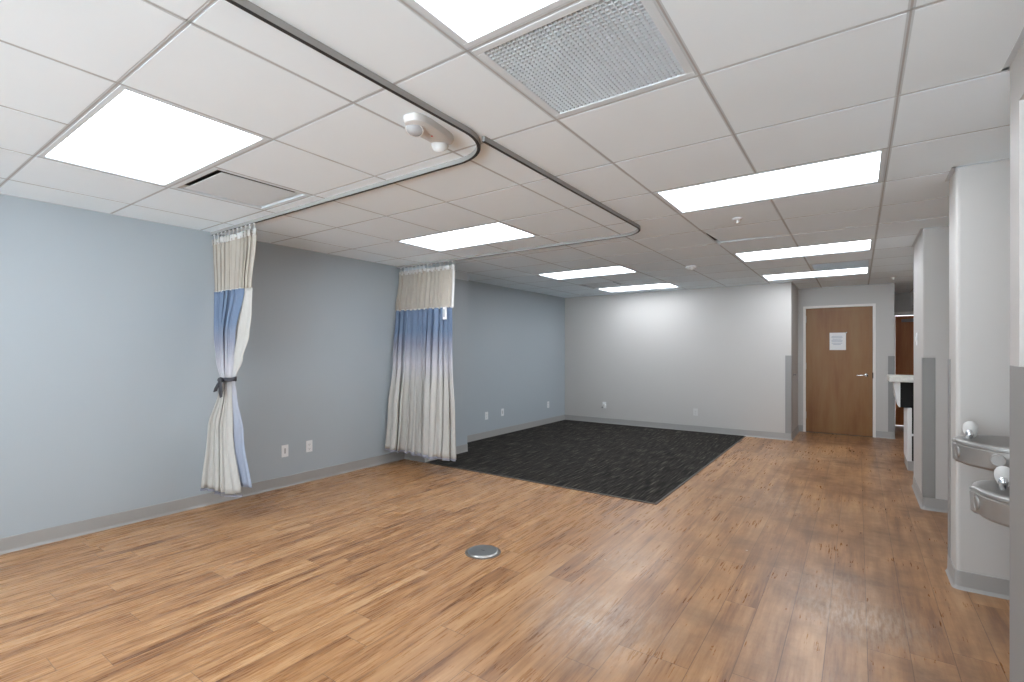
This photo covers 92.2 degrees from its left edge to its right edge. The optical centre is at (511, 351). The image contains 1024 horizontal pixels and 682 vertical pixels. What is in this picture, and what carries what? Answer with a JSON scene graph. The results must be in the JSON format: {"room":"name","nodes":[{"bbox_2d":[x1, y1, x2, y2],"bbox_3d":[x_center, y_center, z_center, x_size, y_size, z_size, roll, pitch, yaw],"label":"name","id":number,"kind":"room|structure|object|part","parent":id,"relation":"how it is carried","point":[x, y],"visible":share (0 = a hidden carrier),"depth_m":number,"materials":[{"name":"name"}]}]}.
{"room":"medical clinic room","nodes":[
{"label":"medical clinic room","id":0,"kind":"room"},
{"bbox_2d":[0,194,403,537],"bbox_3d":[-3.505,0.037,3.066,0.150,2.560,7.390,0,0,35],"label":"wall","id":1,"kind":"structure","parent":0,"point":[109,374],"depth_m":3.88,"materials":[{"name":"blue paint"}]},
{"bbox_2d":[0,415,564,554],"bbox_3d":[-2.121,1.266,4.614,0.426,0.102,11.515,0,0,35],"label":"baseboard","id":2,"kind":"structure","parent":1,"relation":"attached to","point":[18,542],"depth_m":4.13,"materials":[{"name":"grey rubber"}]},
{"bbox_2d":[281,445,287,457],"bbox_3d":[-2.204,0.969,4.782,0.007,0.116,0.071,0,0,35],"label":"wall outlet","id":3,"kind":"object","parent":1,"relation":"attached to","point":[284,448],"visible":1,"depth_m":4.78,"materials":[{"name":"white plastic"}]},
{"bbox_2d":[306,440,311,451],"bbox_3d":[-2.055,0.963,4.994,0.007,0.116,0.071,0,0,35],"label":"wall outlet","id":4,"kind":"object","parent":1,"relation":"attached to","point":[308,443],"visible":1,"depth_m":4.99,"materials":[{"name":"white plastic"}]},
{"bbox_2d":[0,27,1023,297],"bbox_3d":[1.443,-1.022,3.795,7.200,0.006,14.270,0,0,35],"label":"trim","id":5,"kind":"structure","parent":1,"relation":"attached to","point":[1020,39],"depth_m":3.33,"materials":[{"name":"white metal"}]},
{"bbox_2d":[452,279,466,445],"bbox_3d":[-1.014,0.037,6.296,0.515,2.560,0.760,0,0,35],"label":"wall","id":6,"kind":"structure","parent":0,"point":[459,312],"depth_m":6.35,"materials":[{"name":"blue paint"}]},
{"bbox_2d":[405,265,467,280],"bbox_3d":[-0.951,-0.972,6.251,0.380,0.098,0.780,0,0,35],"label":"trim","id":7,"kind":"structure","parent":6,"relation":"attached to","point":[458,275],"depth_m":6.27,"materials":[{"name":"white metal"}]},
{"bbox_2d":[0,425,1009,681],"bbox_3d":[1.484,1.377,3.766,7.900,0.120,14.670,0,0,35],"label":"floor","id":8,"kind":"structure","parent":0,"point":[811,557],"depth_m":2.76,"materials":[{"name":"brown wood"}]},
{"bbox_2d":[465,545,500,559],"bbox_3d":[-0.187,1.311,3.202,0.229,0.012,0.230,0,0,35],"label":"floor outlet","id":9,"kind":"object","parent":8,"relation":"on","point":[481,552],"visible":1,"depth_m":3.19,"materials":[{"name":"metal"}]},
{"bbox_2d":[425,420,745,504],"bbox_3d":[1.127,1.313,6.827,3.176,0.008,4.136,0,0,35],"label":"carpet","id":10,"kind":"object","parent":8,"relation":"on","point":[635,463],"visible":0.98,"depth_m":6.13,"materials":[{"name":"carpet"}]},
{"bbox_2d":[887,374,913,470],"bbox_3d":[5.093,0.799,5.222,1.765,1.035,0.600,0,0,35],"label":"counter","id":11,"kind":"object","parent":8,"relation":"on","point":[903,385],"depth_m":5.44,"materials":[{"name":"stone"}]},
{"bbox_2d":[887,374,913,382],"bbox_3d":[5.093,0.312,5.222,1.765,0.060,0.600,0,0,35],"label":"countertop","id":12,"kind":"structure","parent":11,"relation":"on","point":[891,378],"depth_m":5.45,"materials":[{"name":"stone"}]},
{"bbox_3d":[4.465,0.483,5.589,0.114,0.283,0.340,0,0,35],"label":"panel","id":13,"kind":"part","parent":11,"relation":"part of","materials":[{"name":"black laminate"}]},
{"bbox_3d":[4.518,0.919,5.626,0.040,0.585,0.500,0,0,35],"label":"panel","id":14,"kind":"part","parent":11,"relation":"part of","materials":[{"name":"white laminate"}]},
{"bbox_3d":[5.054,0.777,4.993,1.565,0.870,0.020,0,0,35],"label":"panel","id":15,"kind":"part","parent":11,"relation":"part of","materials":[{"name":"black laminate"}]},
{"bbox_2d":[0,0,1023,297],"bbox_3d":[1.653,-1.120,3.647,7.824,0.241,14.470,0,0,35],"label":"ceiling","id":16,"kind":"structure","parent":0,"point":[776,84],"depth_m":2.18,"materials":[{"name":"white tile"}]},
{"bbox_2d":[38,85,268,186],"bbox_3d":[-1.825,-1.066,2.477,1.199,0.090,0.590,0,0,35],"label":"ceiling light","id":17,"kind":"object","parent":16,"relation":"attached to","point":[130,133],"visible":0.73,"depth_m":2.42,"materials":[{"name":"plastic"}]},
{"bbox_2d":[171,168,309,209],"bbox_3d":[-1.725,-1.096,3.151,0.590,0.150,0.590,0,0,35],"label":"ceiling vent","id":18,"kind":"object","parent":16,"relation":"in","point":[217,183],"visible":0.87,"depth_m":3.13,"materials":[{"name":"metal"}]},
{"bbox_2d":[211,0,480,235],"bbox_3d":[-2.800,-1.008,1.235,3.098,0.025,5.184,0,0,35],"label":"track","id":19,"kind":"object","parent":16,"relation":"attached to","point":[247,6],"visible":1,"depth_m":1.98,"materials":[{"name":"metal"}]},
{"bbox_2d":[200,223,256,496],"bbox_3d":[-2.295,0.074,3.950,0.762,2.139,0.208,0,0,35],"label":"privacy curtain","id":20,"kind":"object","parent":19,"relation":"hanging from","point":[225,468],"visible":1,"depth_m":3.94,"materials":[{"name":"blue fabric"}]},
{"bbox_2d":[201,288,244,493],"bbox_3d":[-2.328,0.312,3.963,0.612,1.622,0.182,0,0,35],"label":"drape","id":21,"kind":"object","parent":20,"relation":"hanging from","point":[224,461],"depth_m":3.94,"materials":[{"name":"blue fabric"}]},
{"bbox_3d":[-2.295,0.232,3.971,0.236,0.061,0.092,0,0,35],"label":"sash","id":22,"kind":"part","parent":20,"relation":"part of","materials":[{"name":"grey fabric"}]},
{"bbox_2d":[403,112,453,151],"bbox_3d":[-0.376,-0.986,2.249,0.120,0.078,0.300,0,0,27],"label":"emergency light","id":23,"kind":"object","parent":16,"relation":"attached to","point":[416,124],"visible":1,"depth_m":2.20,"materials":[{"name":"white plastic"}]},
{"bbox_2d":[396,222,536,251],"bbox_3d":[-0.424,-1.066,4.473,1.199,0.090,0.590,0,0,35],"label":"ceiling light","id":24,"kind":"object","parent":16,"relation":"attached to","point":[495,232],"visible":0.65,"depth_m":4.48,"materials":[{"name":"white plastic"}]},
{"bbox_2d":[406,0,570,47],"bbox_3d":[0.170,-1.066,1.076,1.199,0.090,0.590,0,0,35],"label":"ceiling light","id":25,"kind":"object","parent":16,"relation":"attached to","point":[470,22],"visible":1,"depth_m":1.50,"materials":[{"name":"white plastic"}]},
{"bbox_2d":[420,0,547,37],"bbox_3d":[0.170,-1.035,1.076,1.151,0.004,0.542,0,0,35],"label":"diffuser","id":26,"kind":"object","parent":25,"relation":"attached to","point":[461,18],"depth_m":1.50,"materials":[{"name":"white plastic"}]},
{"bbox_2d":[397,136,640,268],"bbox_3d":[-0.753,-1.008,4.146,3.104,0.025,2.248,0,0,35],"label":"track","id":27,"kind":"object","parent":16,"relation":"attached to","point":[486,140],"visible":1,"depth_m":3.56,"materials":[{"name":"metal"}]},
{"bbox_2d":[385,261,456,460],"bbox_3d":[-0.995,0.088,5.517,1.115,2.167,0.314,0,0,35],"label":"privacy curtain","id":28,"kind":"object","parent":27,"relation":"hanging from","point":[421,402],"visible":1,"depth_m":5.55,"materials":[{"name":"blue fabric"}]},
{"bbox_2d":[472,0,695,117],"bbox_3d":[0.271,-1.095,1.750,0.590,0.151,0.590,0,0,35],"label":"ceiling vent","id":29,"kind":"object","parent":16,"relation":"in","point":[586,54],"visible":0.94,"depth_m":1.71,"materials":[{"name":"metal"}]},
{"bbox_2d":[536,266,636,279],"bbox_3d":[0.977,-1.066,6.468,1.199,0.090,0.590,0,0,35],"label":"ceiling light","id":30,"kind":"object","parent":16,"relation":"attached to","point":[612,270],"visible":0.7,"depth_m":6.47,"materials":[{"name":"white plastic"}]},
{"bbox_2d":[580,282,627,288],"bbox_3d":[1.428,-1.096,7.641,0.590,0.150,0.590,0,0,35],"label":"ceiling vent","id":31,"kind":"object","parent":16,"relation":"in","point":[604,284],"visible":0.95,"depth_m":7.68,"materials":[{"name":"metal"}]},
{"bbox_2d":[598,283,678,291],"bbox_3d":[2.027,-1.066,7.965,1.199,0.090,0.590,0,0,35],"label":"ceiling light","id":32,"kind":"object","parent":16,"relation":"attached to","point":[663,285],"visible":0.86,"depth_m":7.99,"materials":[{"name":"white plastic"}]},
{"bbox_2d":[686,265,695,269],"bbox_3d":[2.151,-0.996,5.918,0.120,0.051,0.120,0,0,35],"label":"ceiling sensor","id":33,"kind":"object","parent":16,"relation":"attached to","point":[691,267],"visible":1,"depth_m":5.88,"materials":[{"name":"white plastic"}]},
{"bbox_2d":[733,217,742,223],"bbox_3d":[1.735,-1.002,3.791,0.072,0.039,0.072,0,0,35],"label":"sprinkler head","id":34,"kind":"object","parent":16,"relation":"attached to","point":[736,219],"visible":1,"depth_m":3.78},
{"bbox_2d":[654,149,886,213],"bbox_3d":[1.571,-1.066,3.072,1.199,0.090,0.590,0,0,35],"label":"ceiling light","id":35,"kind":"object","parent":16,"relation":"attached to","point":[868,167],"visible":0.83,"depth_m":3.04,"materials":[{"name":"white plastic"}]},
{"bbox_2d":[733,239,873,261],"bbox_3d":[2.972,-1.066,5.067,1.199,0.090,0.590,0,0,35],"label":"ceiling light","id":36,"kind":"object","parent":16,"relation":"attached to","point":[860,245],"visible":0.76,"depth_m":5.05,"materials":[{"name":"white plastic"}]},
{"bbox_2d":[762,267,869,280],"bbox_3d":[4.023,-1.066,6.564,1.199,0.090,0.590,0,0,35],"label":"ceiling light","id":37,"kind":"object","parent":16,"relation":"attached to","point":[864,270],"visible":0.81,"depth_m":6.58,"materials":[{"name":"white plastic"}]},
{"bbox_2d":[810,259,870,270],"bbox_3d":[3.922,-1.091,5.890,0.590,0.140,0.590,0,0,35],"label":"ceiling vent","id":38,"kind":"object","parent":16,"relation":"in","point":[859,263],"visible":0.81,"depth_m":5.89,"materials":[{"name":"metal"}]},
{"bbox_2d":[467,281,564,435],"bbox_3d":[-0.015,0.037,8.114,0.150,2.560,3.365,0,0,35],"label":"wall","id":39,"kind":"structure","parent":0,"point":[516,338],"depth_m":8.00,"materials":[{"name":"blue paint"}]},
{"bbox_2d":[565,282,791,432],"bbox_3d":[2.539,0.037,8.450,3.945,2.560,0.120,0,0,35],"label":"wall","id":40,"kind":"structure","parent":0,"point":[718,352],"depth_m":8.18,"materials":[{"name":"grey paint"}]},
{"bbox_2d":[565,415,802,440],"bbox_3d":[2.886,1.266,8.755,3.863,0.102,1.052,0,0,35],"label":"baseboard","id":41,"kind":"structure","parent":40,"relation":"attached to","point":[748,433],"depth_m":8.08,"materials":[{"name":"grey rubber"}]},
{"bbox_2d":[693,408,697,415],"bbox_3d":[2.998,0.996,8.050,0.071,0.116,0.007,0,0,35],"label":"wall outlet","id":42,"kind":"object","parent":40,"relation":"attached to","point":[695,411],"visible":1,"depth_m":8.05,"materials":[{"name":"white plastic"}]},
{"bbox_2d":[785,355,791,433],"bbox_3d":[4.110,0.639,7.319,0.082,1.151,0.082,0,0,35],"label":"guard","id":43,"kind":"object","parent":40,"relation":"attached to","point":[788,359],"visible":1,"depth_m":7.29,"materials":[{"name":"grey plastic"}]},
{"bbox_2d":[792,283,797,431],"bbox_3d":[4.436,0.037,7.824,0.120,2.560,1.035,0,0,35],"label":"wall","id":44,"kind":"structure","parent":0,"point":[794,289],"depth_m":7.64,"materials":[{"name":"grey paint"}]},
{"bbox_2d":[798,283,894,431],"bbox_3d":[5.262,0.037,7.803,1.255,2.560,0.120,0,0,35],"label":"wall","id":45,"kind":"structure","parent":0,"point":[883,295],"depth_m":7.52,"materials":[{"name":"grey paint"}]},
{"bbox_2d":[803,303,875,436],"bbox_3d":[5.165,0.294,7.800,0.956,2.046,0.117,0,0,35],"label":"door","id":46,"kind":"structure","parent":45,"relation":"attached to","point":[839,386],"depth_m":7.79,"materials":[{"name":"brown wood"}]},
{"bbox_2d":[830,332,846,349],"bbox_3d":[5.163,-0.161,7.796,0.233,0.285,0.012,0,0,35],"label":"paper notice","id":47,"kind":"object","parent":46,"relation":"attached to","point":[837,340],"visible":1,"depth_m":7.80,"materials":[{"name":"grey paper"}]},
{"bbox_2d":[876,431,895,438],"bbox_3d":[6.145,1.266,8.150,0.239,0.102,1.737,0,0,35],"label":"baseboard","id":48,"kind":"structure","parent":45,"relation":"attached to","point":[879,434],"depth_m":7.45,"materials":[{"name":"grey rubber"}]},
{"bbox_2d":[888,356,894,431],"bbox_3d":[5.732,0.643,7.445,0.082,1.143,0.082,0,0,35],"label":"guard","id":49,"kind":"object","parent":45,"relation":"attached to","point":[891,359],"visible":0.95,"depth_m":7.41,"materials":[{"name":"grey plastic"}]},
{"bbox_2d":[895,293,913,315],"bbox_3d":[7.758,0.037,8.153,2.670,2.560,0.120,0,0,35],"label":"wall","id":50,"kind":"structure","parent":0,"point":[903,300],"depth_m":8.68,"materials":[{"name":"grey paint"}]},
{"bbox_2d":[895,311,913,424],"bbox_3d":[7.157,0.312,8.445,1.000,2.010,0.202,0,0,35],"label":"door","id":51,"kind":"structure","parent":50,"relation":"in","point":[904,325],"depth_m":8.69,"materials":[{"name":"brown wood"}]},
{"bbox_3d":[7.183,0.312,8.482,1.000,2.010,0.022,0,0,35],"label":"frame","id":52,"kind":"part","parent":51,"relation":"part of","materials":[{"name":"paint"}]},
{"bbox_2d":[911,292,913,307],"bbox_3d":[7.011,-0.903,8.604,0.078,0.300,0.120,0,0,35],"label":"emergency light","id":53,"kind":"object","parent":50,"relation":"attached to","point":[912,294],"visible":0.61,"depth_m":8.57,"materials":[{"name":"white plastic"}]},
{"bbox_2d":[914,226,948,499],"bbox_3d":[4.608,0.037,3.809,2.275,2.560,0.870,0,0,35],"label":"wall","id":54,"kind":"structure","parent":0,"point":[931,249],"depth_m":4.07,"materials":[{"name":"grey paint"}]},
{"bbox_2d":[922,358,934,497],"bbox_3d":[3.478,0.635,4.116,0.082,1.160,0.082,0,0,35],"label":"guard","id":55,"kind":"object","parent":54,"relation":"attached to","point":[928,364],"visible":1,"depth_m":4.08,"materials":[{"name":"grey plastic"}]},
{"bbox_2d":[911,475,947,512],"bbox_3d":[3.995,1.266,4.229,0.821,0.102,0.886,0,0,35],"label":"baseboard","id":56,"kind":"structure","parent":54,"relation":"attached to","point":[931,504],"depth_m":4.08,"materials":[{"name":"grey rubber"}]},
{"bbox_2d":[949,159,1009,579],"bbox_3d":[2.920,0.037,2.580,0.925,2.560,0.260,0,0,35],"label":"wall","id":57,"kind":"structure","parent":0,"point":[979,194],"depth_m":2.68,"materials":[{"name":"grey paint"}]},
{"bbox_2d":[948,359,950,557],"bbox_3d":[2.626,0.631,2.901,0.082,1.168,0.082,0,0,35],"label":"guard","id":58,"kind":"object","parent":57,"relation":"attached to","point":[949,360],"visible":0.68,"depth_m":2.90,"materials":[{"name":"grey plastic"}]},
{"bbox_2d":[945,555,1009,599],"bbox_3d":[2.729,1.266,2.705,0.501,0.102,0.276,0,0,35],"label":"baseboard","id":59,"kind":"structure","parent":57,"relation":"attached to","point":[961,580],"depth_m":2.68,"materials":[{"name":"grey rubber"}]},
{"bbox_2d":[1010,41,1023,365],"bbox_3d":[0.353,0.037,-0.694,0.485,2.560,5.670,0,0,35],"label":"wall","id":60,"kind":"structure","parent":0,"point":[1017,65],"depth_m":1.73,"materials":[{"name":"grey paint"}]},
{"bbox_2d":[1010,365,1023,681],"bbox_3d":[1.406,0.633,1.243,0.016,1.164,1.250,0,0,35],"label":"guard","id":61,"kind":"object","parent":60,"relation":"attached to","point":[1016,373],"visible":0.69,"depth_m":1.63,"materials":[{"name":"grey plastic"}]},
{"bbox_2d":[1014,73,1023,366],"bbox_3d":[1.408,0.214,1.238,0.016,2.205,1.045,0,0,35],"label":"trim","id":62,"kind":"structure","parent":60,"relation":"attached to","point":[1019,89],"depth_m":1.62,"materials":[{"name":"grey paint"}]},
{"bbox_3d":[2.580,0.037,1.952,0.120,2.560,1.160,0,0,35],"label":"wall","id":63,"kind":"structure","parent":0,"visible":0},
{"bbox_2d":[952,421,1009,470],"bbox_3d":[2.463,0.554,2.358,0.539,0.374,0.460,0,0,35],"label":"fountain","id":64,"kind":"object","parent":63,"relation":"attached to","point":[987,452],"visible":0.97,"depth_m":2.39,"materials":[{"name":"silver metal"}]},
{"bbox_3d":[2.374,0.435,2.556,0.032,0.056,0.032,0,0,35],"label":"spout","id":65,"kind":"part","parent":64,"relation":"part of","materials":[{"name":"silver metal"}]},
{"bbox_2d":[962,421,978,436],"bbox_3d":[2.400,0.410,2.579,0.064,0.086,0.064,0,0,35],"label":"hood","id":66,"kind":"object","parent":64,"relation":"attached to","point":[970,428],"depth_m":2.56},
{"bbox_2d":[969,466,1009,527],"bbox_3d":[2.184,0.688,1.961,0.539,0.374,0.460,0,0,35],"label":"fountain","id":67,"kind":"object","parent":63,"relation":"attached to","point":[990,499],"visible":0.84,"depth_m":2.05,"materials":[{"name":"silver metal"}]},
{"bbox_2d":[994,466,1009,486],"bbox_3d":[2.141,0.544,2.144,0.064,0.086,0.064,0,0,35],"label":"hood","id":68,"kind":"object","parent":67,"relation":"attached to","point":[1001,473],"depth_m":2.13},
{"bbox_3d":[2.115,0.569,2.121,0.032,0.056,0.032,0,0,35],"label":"spout","id":69,"kind":"part","parent":67,"relation":"part of","materials":[{"name":"silver metal"}]}
]}

